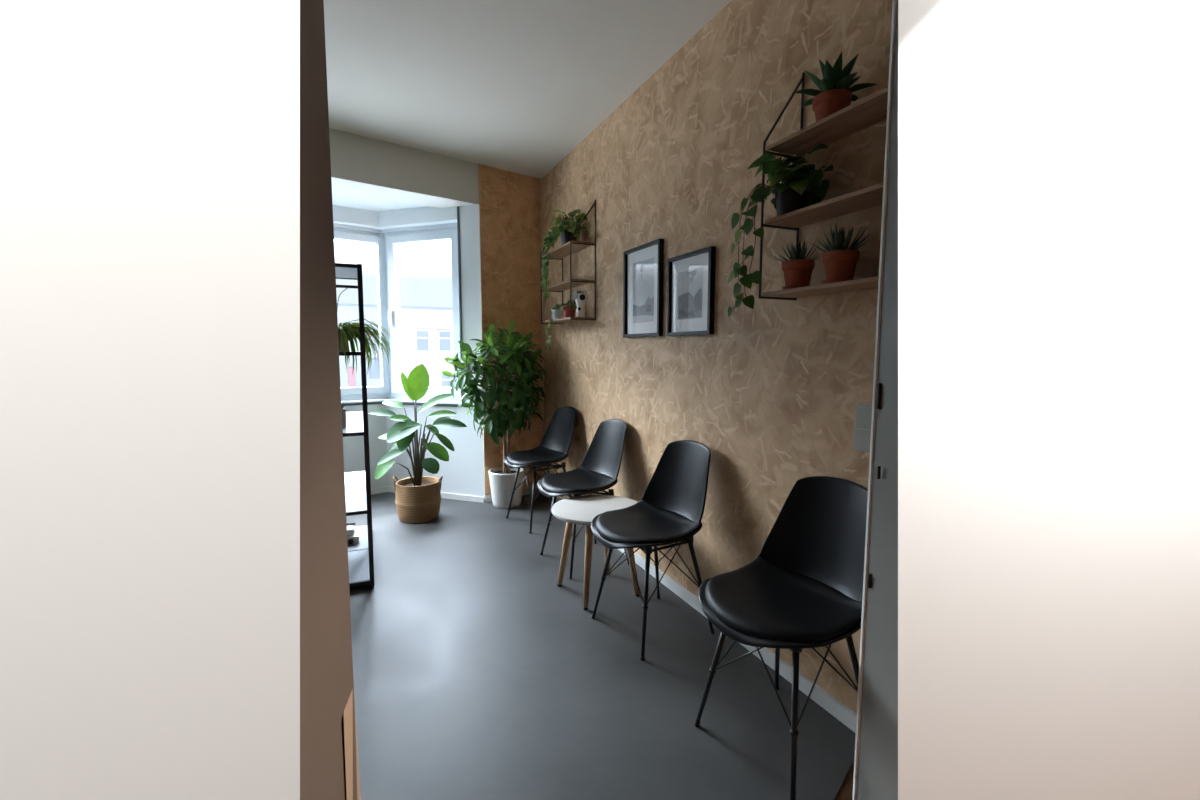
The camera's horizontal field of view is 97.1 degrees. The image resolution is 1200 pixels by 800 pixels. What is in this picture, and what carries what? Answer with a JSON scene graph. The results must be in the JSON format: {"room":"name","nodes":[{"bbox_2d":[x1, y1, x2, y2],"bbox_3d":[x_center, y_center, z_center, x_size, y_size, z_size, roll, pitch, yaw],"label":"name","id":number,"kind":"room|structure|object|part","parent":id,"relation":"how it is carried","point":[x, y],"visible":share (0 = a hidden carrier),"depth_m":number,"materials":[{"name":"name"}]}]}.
{"room":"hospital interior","nodes":[
{"label":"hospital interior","id":0,"kind":"room"},
{"bbox_2d":[0,0,356,799],"bbox_3d":[-1.008,-0.105,0.131,1.778,2.620,0.315,-2,6,-24],"label":"wall","id":1,"kind":"structure","parent":0,"point":[175,614],"depth_m":0.31,"materials":[{"name":"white paint"}]},
{"bbox_2d":[344,689,360,799],"bbox_3d":[-0.303,0.759,0.680,0.022,0.800,0.074,-2,6,-20],"label":"trim","id":2,"kind":"structure","parent":1,"relation":"attached to","point":[348,711],"depth_m":0.64,"materials":[{"name":"brown wood"}]},
{"bbox_2d":[333,205,388,488],"bbox_3d":[-2.332,-0.356,4.224,1.393,2.345,0.260,-4,7,-39],"label":"wall","id":3,"kind":"structure","parent":0,"point":[353,446],"depth_m":4.39,"materials":[{"name":"white paint"}]},
{"bbox_2d":[333,223,389,405],"bbox_3d":[-2.293,-0.702,4.157,1.228,1.522,0.182,-4,7,-39],"label":"window","id":4,"kind":"structure","parent":3,"relation":"in","point":[352,396],"depth_m":4.48,"materials":[{"name":"white paint"}]},
{"bbox_3d":[-2.279,0.032,4.194,1.213,0.016,0.112,-4,7,-39],"label":"sill","id":5,"kind":"part","parent":4,"relation":"part of","materials":[{"name":"white paint"}]},
{"bbox_2d":[371,486,387,494],"bbox_3d":[-2.249,0.799,4.227,1.100,0.045,0.012,-4,7,-39],"label":"baseboard","id":6,"kind":"structure","parent":3,"relation":"attached to","point":[382,489],"depth_m":4.52,"materials":[{"name":"white paint"}]},
{"bbox_2d":[380,233,389,397],"bbox_3d":[-1.852,-0.752,4.573,0.087,1.500,0.087,-2,6,-24],"label":"trim","id":7,"kind":"structure","parent":3,"relation":"attached to","point":[387,395],"depth_m":4.60,"materials":[{"name":"white paint"}]},
{"bbox_2d":[332,190,427,211],"bbox_3d":[-2.116,-1.558,3.845,2.534,0.120,0.941,-4,7,-39],"label":"ceiling","id":8,"kind":"structure","parent":0,"point":[339,198],"depth_m":4.10,"materials":[{"name":"white paint"}]},
{"bbox_2d":[329,128,478,208],"bbox_3d":[-1.831,-1.588,3.485,2.089,0.300,0.300,-4,7,-39],"label":"wall","id":9,"kind":"structure","parent":0,"point":[361,165],"depth_m":3.68,"materials":[{"name":"white paint"}]},
{"bbox_2d":[379,205,483,496],"bbox_3d":[-1.398,-0.375,4.451,1.101,2.345,0.260,2,6,20],"label":"wall","id":10,"kind":"structure","parent":0,"point":[463,474],"depth_m":4.25,"materials":[{"name":"white paint"}]},
{"bbox_2d":[381,206,463,406],"bbox_3d":[-1.456,-0.751,4.378,0.835,1.580,0.190,2,6,20],"label":"window","id":11,"kind":"structure","parent":10,"relation":"in","point":[447,231],"depth_m":4.41,"materials":[{"name":"white paint"}]},
{"bbox_3d":[-1.777,-0.694,4.490,0.020,0.130,0.030,2,6,20],"label":"handle","id":12,"kind":"part","parent":11,"relation":"part of","materials":[{"name":"white paint"}]},
{"bbox_3d":[-1.496,0.011,4.431,0.775,0.016,0.112,2,6,20],"label":"sill","id":13,"kind":"part","parent":11,"relation":"part of","materials":[{"name":"white paint"}]},
{"bbox_2d":[388,486,483,502],"bbox_3d":[-1.378,0.784,4.407,0.954,0.045,0.012,2,6,20],"label":"baseboard","id":14,"kind":"structure","parent":10,"relation":"attached to","point":[390,489],"depth_m":4.32,"materials":[{"name":"white paint"}]},
{"bbox_2d":[480,164,542,494],"bbox_3d":[-0.708,-0.507,4.392,0.669,2.620,0.140,-4,7,-39],"label":"wall","id":15,"kind":"structure","parent":0,"point":[510,201],"depth_m":4.26,"materials":[{"name":"brown paint"}]},
{"bbox_2d":[478,163,485,494],"bbox_3d":[-0.916,-0.482,4.128,0.012,2.620,0.012,-4,7,-39],"label":"trim","id":16,"kind":"structure","parent":15,"relation":"attached to","point":[479,182],"depth_m":4.09,"materials":[{"name":"beige"}]},
{"bbox_2d":[484,485,539,502],"bbox_3d":[-0.708,0.777,4.416,0.552,0.060,0.014,-4,7,-39],"label":"baseboard","id":17,"kind":"structure","parent":15,"relation":"attached to","point":[525,491],"depth_m":4.46,"materials":[{"name":"white paint"}]},
{"bbox_2d":[323,0,731,178],"bbox_3d":[-1.121,-1.646,1.875,3.516,0.120,4.010,-2,6,-24],"label":"ceiling","id":18,"kind":"structure","parent":0,"point":[516,86],"depth_m":2.62,"materials":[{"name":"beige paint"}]},
{"bbox_2d":[346,492,855,799],"bbox_3d":[-0.362,1.133,1.396,6.800,0.080,7.035,-2,6,-24],"label":"floor","id":19,"kind":"structure","parent":0,"point":[477,675],"depth_m":1.93,"materials":[{"name":"concrete"}]},
{"bbox_2d":[335,263,374,588],"bbox_3d":[-1.533,0.119,3.003,0.392,1.632,0.968,-2,6,-24],"label":"storage rack","id":20,"kind":"object","parent":19,"relation":"on","point":[358,483],"visible":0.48,"depth_m":2.72,"materials":[{"name":"black metal"}]},
{"bbox_2d":[341,402,346,428],"bbox_3d":[-1.372,0.066,2.752,0.112,0.163,0.129,-2,6,-24],"label":"potted succulent","id":21,"kind":"object","parent":20,"relation":"on","point":[342,406],"visible":0.16,"depth_m":2.75,"materials":[{"name":"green plant"}]},
{"bbox_2d":[342,409,345,428],"bbox_3d":[-1.374,0.099,2.759,0.102,0.095,0.102,-2,6,-24],"label":"pot","id":22,"kind":"object","parent":21,"relation":"on","point":[343,410],"depth_m":2.75,"materials":[{"name":"grey"}]},
{"bbox_2d":[347,522,358,544],"bbox_3d":[-1.549,0.818,3.255,0.124,0.105,0.150,-2,6,-24],"label":"carton","id":23,"kind":"object","parent":20,"relation":"on","point":[352,534],"visible":0.4,"depth_m":3.22,"materials":[{"name":"white cardboard"}]},
{"bbox_3d":[-1.169,0.147,2.649,0.022,1.620,0.022,-2,6,-24],"label":"post","id":24,"kind":"part","parent":20,"relation":"part of","materials":[{"name":"black metal"}]},
{"bbox_2d":[337,288,396,377],"bbox_3d":[-1.390,-0.339,2.750,0.640,0.487,0.578,-2,6,-24],"label":"spider plant","id":25,"kind":"object","parent":20,"relation":"on","point":[347,332],"visible":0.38,"depth_m":2.71,"materials":[{"name":"green plant"}]},
{"bbox_3d":[-1.372,-0.303,2.766,0.124,0.100,0.124,-2,6,-24],"label":"pot","id":26,"kind":"part","parent":25,"relation":"part of","materials":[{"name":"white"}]},
{"bbox_2d":[369,364,466,523],"bbox_3d":[-1.312,0.297,3.843,0.653,1.121,0.466,-2,6,-24],"label":"potted plant","id":27,"kind":"object","parent":19,"relation":"on","point":[418,497],"visible":1,"depth_m":3.75,"materials":[{"name":"green plant"}]},
{"bbox_2d":[392,476,442,523],"bbox_3d":[-1.316,0.704,3.841,0.338,0.311,0.316,-2,6,-24],"label":"basket","id":28,"kind":"object","parent":27,"relation":"on","point":[418,498],"depth_m":3.73,"materials":[{"name":"beige wicker"}]},
{"bbox_2d":[442,319,546,508],"bbox_3d":[-0.790,0.110,4.092,0.669,1.449,0.776,5,7,42],"label":"potted tree","id":29,"kind":"object","parent":19,"relation":"on","point":[503,420],"visible":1,"depth_m":3.93,"materials":[{"name":"green plant"}]},
{"bbox_3d":[-0.734,0.689,4.169,0.278,0.281,0.278,-2,6,-24],"label":"pot","id":30,"kind":"part","parent":29,"relation":"part of","materials":[{"name":"white ceramic"}]},
{"bbox_2d":[503,406,575,532],"bbox_3d":[-0.419,0.464,3.761,0.489,0.812,0.450,-3,6,-33],"label":"shell chair","id":31,"kind":"object","parent":19,"relation":"on","point":[554,447],"visible":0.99,"depth_m":3.81,"materials":[{"name":"black plastic"}]},
{"bbox_3d":[-0.624,0.652,3.830,0.111,0.395,0.019,1,5,8],"label":"leg","id":32,"kind":"part","parent":31,"relation":"part of","materials":[{"name":"black metal"}]},
{"bbox_3d":[-0.451,0.676,3.571,0.018,0.395,0.112,1,6,13],"label":"leg","id":33,"kind":"part","parent":31,"relation":"part of","materials":[{"name":"black metal"}]},
{"bbox_2d":[506,445,566,464],"bbox_3d":[-0.454,0.394,3.731,0.396,0.068,0.433,-3,6,-33],"label":"seat cushion","id":34,"kind":"object","parent":31,"relation":"on","point":[542,454],"depth_m":3.76,"materials":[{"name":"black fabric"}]},
{"bbox_3d":[-0.417,0.451,3.760,0.254,0.036,0.284,-3,6,-33],"label":"frame","id":35,"kind":"part","parent":31,"relation":"part of","materials":[{"name":"black metal"}]},
{"bbox_2d":[537,419,628,578],"bbox_3d":[-0.097,0.531,3.057,0.489,0.812,0.450,-3,6,-30],"label":"shell chair","id":36,"kind":"object","parent":19,"relation":"on","point":[599,469],"visible":0.96,"depth_m":3.11,"materials":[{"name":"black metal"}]},
{"bbox_3d":[-0.300,0.718,3.137,0.111,0.395,0.019,1,5,11],"label":"leg","id":37,"kind":"part","parent":36,"relation":"part of","materials":[{"name":"black metal"}]},
{"bbox_3d":[-0.141,0.743,2.869,0.018,0.395,0.112,2,6,16],"label":"leg","id":38,"kind":"part","parent":36,"relation":"part of","materials":[{"name":"black metal"}]},
{"bbox_2d":[541,466,615,492],"bbox_3d":[-0.133,0.461,3.029,0.396,0.068,0.433,-3,6,-30],"label":"seat cushion","id":39,"kind":"object","parent":36,"relation":"on","point":[583,479],"depth_m":3.05,"materials":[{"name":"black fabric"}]},
{"bbox_3d":[-0.095,0.518,3.057,0.254,0.036,0.284,-3,6,-30],"label":"frame","id":40,"kind":"part","parent":36,"relation":"part of","materials":[{"name":"black metal"}]},
{"bbox_2d":[551,495,639,609],"bbox_3d":[-0.011,0.754,2.679,0.464,0.438,0.464,-2,6,-24],"label":"side table","id":41,"kind":"object","parent":19,"relation":"on","point":[581,510],"visible":0.71,"depth_m":2.63,"materials":[{"name":"white wood"}]},
{"bbox_3d":[-0.173,0.753,2.723,0.100,0.408,0.037,1,6,12],"label":"leg","id":42,"kind":"part","parent":41,"relation":"part of","materials":[{"name":"brown wood"}]},
{"bbox_3d":[-0.055,0.772,2.519,0.037,0.408,0.100,1,6,12],"label":"leg","id":43,"kind":"part","parent":41,"relation":"part of","materials":[{"name":"brown wood"}]},
{"bbox_3d":[0.032,0.742,2.840,0.037,0.408,0.100,1,6,12],"label":"leg","id":44,"kind":"part","parent":41,"relation":"part of","materials":[{"name":"brown wood"}]},
{"bbox_3d":[0.150,0.762,2.636,0.100,0.408,0.037,1,6,12],"label":"leg","id":45,"kind":"part","parent":41,"relation":"part of","materials":[{"name":"brown wood"}]},
{"bbox_2d":[591,440,714,659],"bbox_3d":[0.224,0.601,2.316,0.489,0.812,0.450,-3,6,-31],"label":"shell chair","id":46,"kind":"object","parent":19,"relation":"on","point":[670,510],"visible":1,"depth_m":2.34,"materials":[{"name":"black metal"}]},
{"bbox_3d":[0.020,0.789,2.393,0.111,0.395,0.019,1,5,10],"label":"leg","id":47,"kind":"part","parent":46,"relation":"part of","materials":[{"name":"black metal"}]},
{"bbox_3d":[0.184,0.814,2.127,0.018,0.395,0.112,2,6,15],"label":"leg","id":48,"kind":"part","parent":46,"relation":"part of","materials":[{"name":"black metal"}]},
{"bbox_2d":[595,500,699,543],"bbox_3d":[0.188,0.532,2.288,0.396,0.068,0.433,-3,6,-31],"label":"seat cushion","id":49,"kind":"object","parent":46,"relation":"on","point":[645,521],"depth_m":2.29,"materials":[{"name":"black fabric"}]},
{"bbox_3d":[0.270,0.775,2.546,0.018,0.395,0.119,2,6,19],"label":"leg","id":50,"kind":"part","parent":46,"relation":"part of","materials":[{"name":"black metal"}]},
{"bbox_3d":[0.225,0.588,2.316,0.254,0.036,0.284,-3,6,-31],"label":"frame","id":51,"kind":"part","parent":46,"relation":"part of","materials":[{"name":"black metal"}]},
{"bbox_3d":[0.434,0.800,2.280,0.119,0.395,0.019,1,5,6],"label":"leg","id":52,"kind":"part","parent":46,"relation":"part of","materials":[{"name":"black metal"}]},
{"bbox_2d":[694,476,867,799],"bbox_3d":[0.569,0.668,1.620,0.489,0.812,0.450,-3,6,-30],"label":"shell chair","id":53,"kind":"object","parent":19,"relation":"on","point":[803,589],"visible":0.86,"depth_m":1.64,"materials":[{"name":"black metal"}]},
{"bbox_3d":[0.367,0.855,1.700,0.111,0.395,0.019,1,5,11],"label":"leg","id":54,"kind":"part","parent":53,"relation":"part of","materials":[{"name":"black metal"}]},
{"bbox_3d":[0.619,0.841,1.849,0.018,0.395,0.119,2,6,20],"label":"leg","id":55,"kind":"part","parent":53,"relation":"part of","materials":[{"name":"black metal"}]},
{"bbox_2d":[705,557,861,641],"bbox_3d":[0.533,0.598,1.592,0.396,0.068,0.433,-3,6,-30],"label":"seat cushion","id":56,"kind":"object","parent":53,"relation":"on","point":[766,599],"depth_m":1.58,"materials":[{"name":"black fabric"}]},
{"bbox_3d":[0.526,0.880,1.431,0.018,0.395,0.112,2,6,16],"label":"leg","id":57,"kind":"part","parent":53,"relation":"part of","materials":[{"name":"black metal"}]},
{"bbox_3d":[0.571,0.655,1.619,0.254,0.036,0.284,-3,6,-30],"label":"frame","id":58,"kind":"part","parent":53,"relation":"part of","materials":[{"name":"black metal"}]},
{"bbox_3d":[0.778,0.867,1.580,0.119,0.395,0.019,1,5,7],"label":"leg","id":59,"kind":"part","parent":53,"relation":"part of","materials":[{"name":"black metal"}]},
{"bbox_2d":[542,0,892,713],"bbox_3d":[0.256,-0.377,3.034,0.150,2.620,3.640,-2,6,-24],"label":"wall","id":60,"kind":"structure","parent":0,"point":[773,394],"depth_m":2.20,"materials":[{"name":"beige paint"}]},
{"bbox_2d":[541,178,543,476],"bbox_3d":[-0.484,-0.514,4.472,0.010,2.620,0.010,-2,6,-24],"label":"trim","id":61,"kind":"structure","parent":60,"relation":"attached to","point":[541,178],"depth_m":4.46,"materials":[{"name":"beige"}]},
{"bbox_2d":[540,200,595,323],"bbox_3d":[-0.233,-0.923,3.668,0.177,0.763,0.615,-2,6,-24],"label":"wall shelf","id":62,"kind":"object","parent":60,"relation":"attached to","point":[571,247],"visible":0.97,"depth_m":3.56,"materials":[{"name":"black metal"}]},
{"bbox_2d":[552,304,561,319],"bbox_3d":[-0.310,-0.631,3.801,0.077,0.116,0.072,-2,6,-24],"label":"potted plant","id":63,"kind":"object","parent":62,"relation":"on","point":[557,313],"visible":0.73,"depth_m":3.78,"materials":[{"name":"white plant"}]},
{"bbox_3d":[-0.309,-0.610,3.803,0.072,0.075,0.072,-2,6,-24],"label":"pot","id":64,"kind":"part","parent":63,"relation":"part of","materials":[{"name":"white ceramic"}]},
{"bbox_2d":[548,299,576,347],"bbox_3d":[-0.243,-0.527,3.666,0.142,0.339,0.281,-5,7,-43],"label":"potted plant","id":65,"kind":"object","parent":62,"relation":"on","point":[566,309],"visible":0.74,"depth_m":3.60,"materials":[{"name":"green plant"}]},
{"bbox_3d":[-0.211,-0.598,3.623,0.094,0.085,0.094,-2,6,-24],"label":"pot","id":66,"kind":"part","parent":65,"relation":"part of","materials":[{"name":"red ceramic"}]},
{"bbox_2d":[540,209,587,348],"bbox_3d":[-0.271,-0.819,3.671,0.234,0.949,0.571,-2,6,-24],"label":"trailing plant","id":67,"kind":"object","parent":62,"relation":"on","point":[568,227],"visible":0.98,"depth_m":3.59,"materials":[{"name":"green plant"}]},
{"bbox_3d":[-0.212,-1.077,3.582,0.116,0.090,0.116,-2,6,-24],"label":"pot","id":68,"kind":"part","parent":67,"relation":"part of","materials":[{"name":"black ceramic"}]},
{"bbox_2d":[574,290,586,316],"bbox_3d":[-0.126,-0.629,3.478,0.086,0.175,0.086,-2,6,-24],"label":"ceramic jar","id":69,"kind":"object","parent":62,"relation":"on","point":[580,296],"visible":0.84,"depth_m":3.45,"materials":[{"name":"white ceramic"}]},
{"bbox_2d":[623,238,663,337],"bbox_3d":[0.227,-0.586,2.864,0.026,0.485,0.401,-2,6,-24],"label":"picture frame","id":70,"kind":"object","parent":60,"relation":"attached to","point":[643,265],"visible":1,"depth_m":2.85,"materials":[{"name":"black plastic"}]},
{"bbox_2d":[633,257,653,322],"bbox_3d":[0.233,-0.586,2.862,0.001,0.330,0.233,-2,6,-24],"label":"print","id":71,"kind":"object","parent":70,"relation":"attached to","point":[643,267],"depth_m":2.86},
{"bbox_2d":[666,246,715,335],"bbox_3d":[0.414,-0.489,2.457,0.026,0.376,0.356,-2,6,-24],"label":"picture frame","id":72,"kind":"object","parent":60,"relation":"attached to","point":[691,275],"visible":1,"depth_m":2.44,"materials":[{"name":"black plastic"}]},
{"bbox_2d":[677,267,702,319],"bbox_3d":[0.417,-0.490,2.462,0.001,0.226,0.206,-2,6,-24],"label":"print","id":73,"kind":"object","parent":72,"relation":"attached to","point":[689,279],"depth_m":2.46},
{"bbox_2d":[552,496,856,732],"bbox_3d":[0.210,0.910,3.052,0.014,0.055,3.408,-2,6,-24],"label":"baseboard","id":74,"kind":"structure","parent":60,"relation":"attached to","point":[844,714],"depth_m":1.98,"materials":[{"name":"white paint"}]},
{"bbox_2d":[759,72,887,299],"bbox_3d":[0.734,-0.705,1.550,0.167,0.763,0.569,-2,6,-24],"label":"wall shelf","id":75,"kind":"object","parent":60,"relation":"attached to","point":[870,110],"visible":0.45,"depth_m":1.61,"materials":[{"name":"brown wood"}]},
{"bbox_2d":[727,144,832,316],"bbox_3d":[0.590,-0.560,1.787,0.207,0.540,0.406,-2,6,-24],"label":"trailing plant","id":76,"kind":"object","parent":75,"relation":"on","point":[801,186],"visible":1,"depth_m":1.73,"materials":[{"name":"green plant"}]},
{"bbox_3d":[0.629,-0.649,1.750,0.104,0.095,0.104,-2,6,-24],"label":"pot","id":77,"kind":"part","parent":76,"relation":"part of","materials":[{"name":"black ceramic"}]},
{"bbox_2d":[774,238,821,289],"bbox_3d":[0.655,-0.444,1.743,0.170,0.168,0.151,-4,7,-40],"label":"potted succulent","id":78,"kind":"object","parent":75,"relation":"on","point":[797,270],"visible":0.88,"depth_m":1.71,"materials":[{"name":"ceramic"}]},
{"bbox_2d":[782,259,814,285],"bbox_3d":[0.651,-0.411,1.747,0.102,0.086,0.102,-2,6,-24],"label":"pot","id":79,"kind":"object","parent":78,"relation":"on","point":[797,272],"depth_m":1.71,"materials":[{"name":"ceramic"}]},
{"bbox_2d":[793,52,876,121],"bbox_3d":[0.705,-0.927,1.591,0.225,0.202,0.236,-2,6,-24],"label":"potted succulent","id":80,"kind":"object","parent":75,"relation":"on","point":[834,94],"visible":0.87,"depth_m":1.56,"materials":[{"name":"green plant"}]},
{"bbox_2d":[812,89,851,121],"bbox_3d":[0.699,-0.869,1.601,0.110,0.085,0.110,-2,6,-24],"label":"pot","id":81,"kind":"object","parent":80,"relation":"on","point":[830,101],"depth_m":1.56,"materials":[{"name":"ceramic"}]},
{"bbox_2d":[810,223,872,283],"bbox_3d":[0.723,-0.436,1.588,0.159,0.180,0.174,1,5,5],"label":"potted succulent","id":82,"kind":"object","parent":75,"relation":"on","point":[840,261],"visible":0.9,"depth_m":1.56,"materials":[{"name":"ceramic"}]},
{"bbox_2d":[822,249,859,279],"bbox_3d":[0.721,-0.398,1.593,0.104,0.088,0.104,-2,6,-24],"label":"pot","id":83,"kind":"object","parent":82,"relation":"on","point":[839,264],"depth_m":1.56,"materials":[{"name":"ceramic"}]},
{"bbox_2d":[854,403,871,452],"bbox_3d":[0.817,0.086,1.627,0.014,0.148,0.080,-2,6,-24],"label":"light switch","id":84,"kind":"object","parent":60,"relation":"attached to","point":[863,414],"visible":0.59,"depth_m":1.63,"materials":[{"name":"grey plastic"}]},
{"bbox_2d":[856,0,1199,799],"bbox_3d":[1.492,-0.210,1.300,1.700,2.620,0.567,-2,6,-24],"label":"wall","id":85,"kind":"structure","parent":0,"point":[1032,622],"depth_m":1.21,"materials":[{"name":"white paint"}]},
{"bbox_2d":[852,0,896,799],"bbox_3d":[0.649,-0.046,1.241,0.013,2.300,0.014,0,5,4],"label":"trim","id":86,"kind":"structure","parent":85,"relation":"attached to","point":[894,4],"depth_m":1.24,"materials":[{"name":"white metal"}]},
{"bbox_3d":[0.644,0.206,1.237,0.006,0.490,0.027,0,5,4],"label":"strike plate","id":87,"kind":"part","parent":85,"relation":"part of","materials":[{"name":"grey metal"}]},
{"label":"outside","id":88,"kind":"structure","parent":0,"visible":0},
{"bbox_3d":[-21.010,3.972,47.060,80.000,0.400,78.000,-2,6,-24],"label":"ground","id":89,"kind":"structure","parent":88,"visible":0},
{"bbox_2d":[337,303,453,386],"bbox_3d":[-18.555,-1.265,39.282,25.500,11.500,8.250,-3,6,-32],"label":"building","id":90,"kind":"structure","parent":89,"relation":"on","point":[426,332],"depth_m":37.76,"materials":[{"name":"grey"}]},
{"bbox_3d":[-16.833,-1.003,36.009,0.400,2.400,0.160,-3,6,-32],"label":"red panel","id":91,"kind":"part","parent":90,"relation":"part of","materials":[{"name":"pink"}]},
{"bbox_3d":[-12.743,-4.251,38.047,0.960,1.560,0.040,-3,6,-32],"label":"glass","id":92,"kind":"part","parent":90,"relation":"part of","materials":[{"name":"grey"}]},
{"bbox_3d":[-11.390,-4.329,38.898,0.960,1.560,0.040,-3,6,-32],"label":"glass","id":93,"kind":"part","parent":90,"relation":"part of","materials":[{"name":"grey"}]},
{"bbox_3d":[-11.312,-1.248,39.243,0.960,1.460,0.040,-3,6,-32],"label":"glass","id":94,"kind":"part","parent":90,"relation":"part of","materials":[{"name":"grey"}]}
]}

